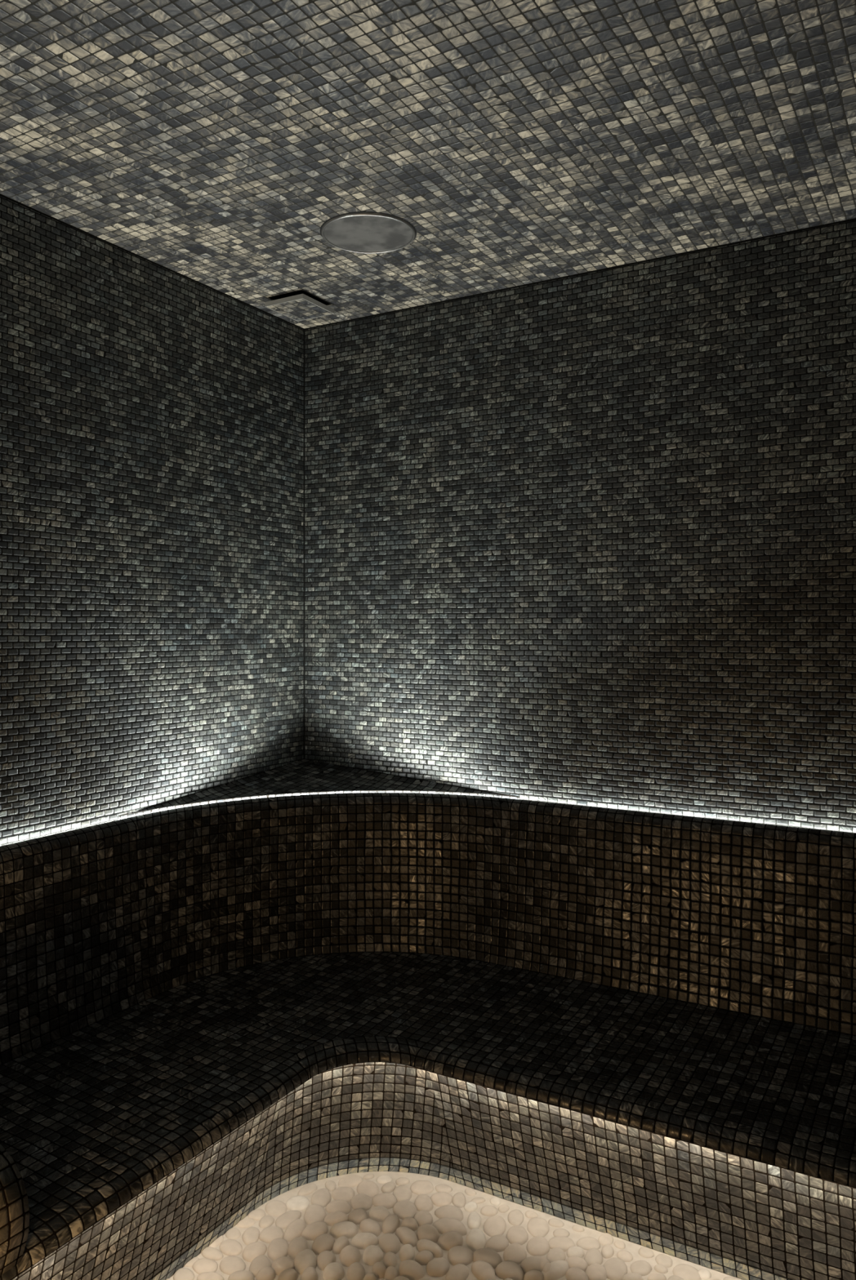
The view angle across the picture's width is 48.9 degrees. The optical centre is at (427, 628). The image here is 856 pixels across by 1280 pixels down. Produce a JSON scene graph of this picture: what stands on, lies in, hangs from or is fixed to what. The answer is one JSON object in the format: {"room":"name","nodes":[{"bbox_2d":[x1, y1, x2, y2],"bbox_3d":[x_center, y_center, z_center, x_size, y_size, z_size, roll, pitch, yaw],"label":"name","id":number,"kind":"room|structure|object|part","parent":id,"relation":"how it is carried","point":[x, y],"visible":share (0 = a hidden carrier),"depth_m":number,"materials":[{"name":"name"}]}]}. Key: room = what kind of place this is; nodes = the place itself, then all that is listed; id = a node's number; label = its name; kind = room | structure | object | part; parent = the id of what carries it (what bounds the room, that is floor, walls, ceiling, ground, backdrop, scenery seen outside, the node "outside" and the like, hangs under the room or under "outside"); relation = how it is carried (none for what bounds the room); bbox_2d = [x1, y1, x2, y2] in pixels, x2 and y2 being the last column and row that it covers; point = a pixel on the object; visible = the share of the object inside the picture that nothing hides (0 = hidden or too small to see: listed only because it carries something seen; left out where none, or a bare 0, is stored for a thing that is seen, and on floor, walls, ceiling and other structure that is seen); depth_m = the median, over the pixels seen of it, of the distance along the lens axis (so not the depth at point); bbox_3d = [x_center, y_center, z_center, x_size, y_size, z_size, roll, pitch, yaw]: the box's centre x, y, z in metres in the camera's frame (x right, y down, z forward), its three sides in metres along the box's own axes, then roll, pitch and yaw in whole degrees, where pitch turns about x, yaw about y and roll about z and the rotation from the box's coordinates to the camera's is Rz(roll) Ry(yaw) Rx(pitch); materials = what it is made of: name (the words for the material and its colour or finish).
{"room":"spa","nodes":[
{"label":"spa","id":0,"kind":"room"},
{"bbox_2d":[0,193,303,1065],"bbox_3d":[-1.403,0.179,1.516,0.001,2.393,3.900,0,0,30],"label":"wall","id":1,"kind":"structure","parent":0,"point":[152,414],"depth_m":2.57,"materials":[{"name":"tile"}]},
{"bbox_2d":[0,0,855,328],"bbox_3d":[0.108,-1.017,0.634,3.500,0.001,3.900,0,0,30],"label":"ceiling","id":2,"kind":"structure","parent":0,"point":[212,143],"depth_m":1.93,"materials":[{"name":"tile"}]},
{"bbox_2d":[264,289,333,321],"bbox_3d":[-0.397,-1.062,2.925,0.146,0.150,0.160,0,0,30],"label":"ceiling vent","id":3,"kind":"object","parent":2,"relation":"in","point":[298,305],"visible":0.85,"depth_m":2.92,"materials":[{"name":"black tile"}]},
{"bbox_3d":[-0.397,-0.994,2.925,0.140,0.012,0.154,0,0,30],"label":"tiled panel","id":4,"kind":"part","parent":3,"relation":"part of","materials":[{"name":"tile"}]},
{"bbox_2d":[320,211,416,253],"bbox_3d":[-0.153,-1.013,2.423,0.248,0.007,0.248,0,0,30],"label":"ceiling speaker","id":5,"kind":"object","parent":2,"relation":"attached to","point":[360,232],"visible":1,"depth_m":2.41,"materials":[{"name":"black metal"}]},
{"bbox_2d":[151,1157,791,1279],"bbox_3d":[0.108,1.368,0.634,3.500,0.018,3.900,0,0,30],"label":"floor","id":6,"kind":"structure","parent":0,"point":[369,1225],"depth_m":2.10,"materials":[{"name":"beige stone"}]},
{"bbox_2d":[0,1143,30,1279],"bbox_3d":[-1.034,1.102,1.459,0.654,0.544,0.473,0,0,30],"label":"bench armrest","id":7,"kind":"object","parent":6,"relation":"on","point":[15,1214],"visible":1,"depth_m":1.49,"materials":[{"name":"tile"}]},
{"bbox_2d":[0,792,855,1279],"bbox_3d":[0.108,0.938,0.634,3.497,0.876,3.897,0,0,30],"label":"tiled bench","id":8,"kind":"object","parent":6,"relation":"on","point":[131,1135],"visible":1,"depth_m":2.29,"materials":[{"name":"tile"}]},
{"bbox_2d":[118,759,519,819],"bbox_3d":[-0.276,0.490,2.652,0.799,0.092,0.799,0,0,30],"label":"corner shelf","id":9,"kind":"object","parent":8,"relation":"on","point":[304,776],"visible":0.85,"depth_m":2.92,"materials":[{"name":"tile"}]},
{"bbox_3d":[0.127,0.982,0.564,3.394,0.028,3.794,0,0,30],"label":"seat","id":10,"kind":"part","parent":8,"relation":"part of","materials":[{"name":"tile"}]},
{"bbox_3d":[-0.230,0.733,1.681,5.236,0.468,2.347,0,0,-18],"label":"backrest","id":11,"kind":"part","parent":8,"relation":"part of","materials":[{"name":"tile"}]},
{"bbox_2d":[303,217,855,1035],"bbox_3d":[1.091,0.179,2.318,3.500,2.393,0.001,0,0,30],"label":"wall","id":12,"kind":"structure","parent":0,"point":[588,539],"depth_m":2.67,"materials":[{"name":"tile"}]}
]}

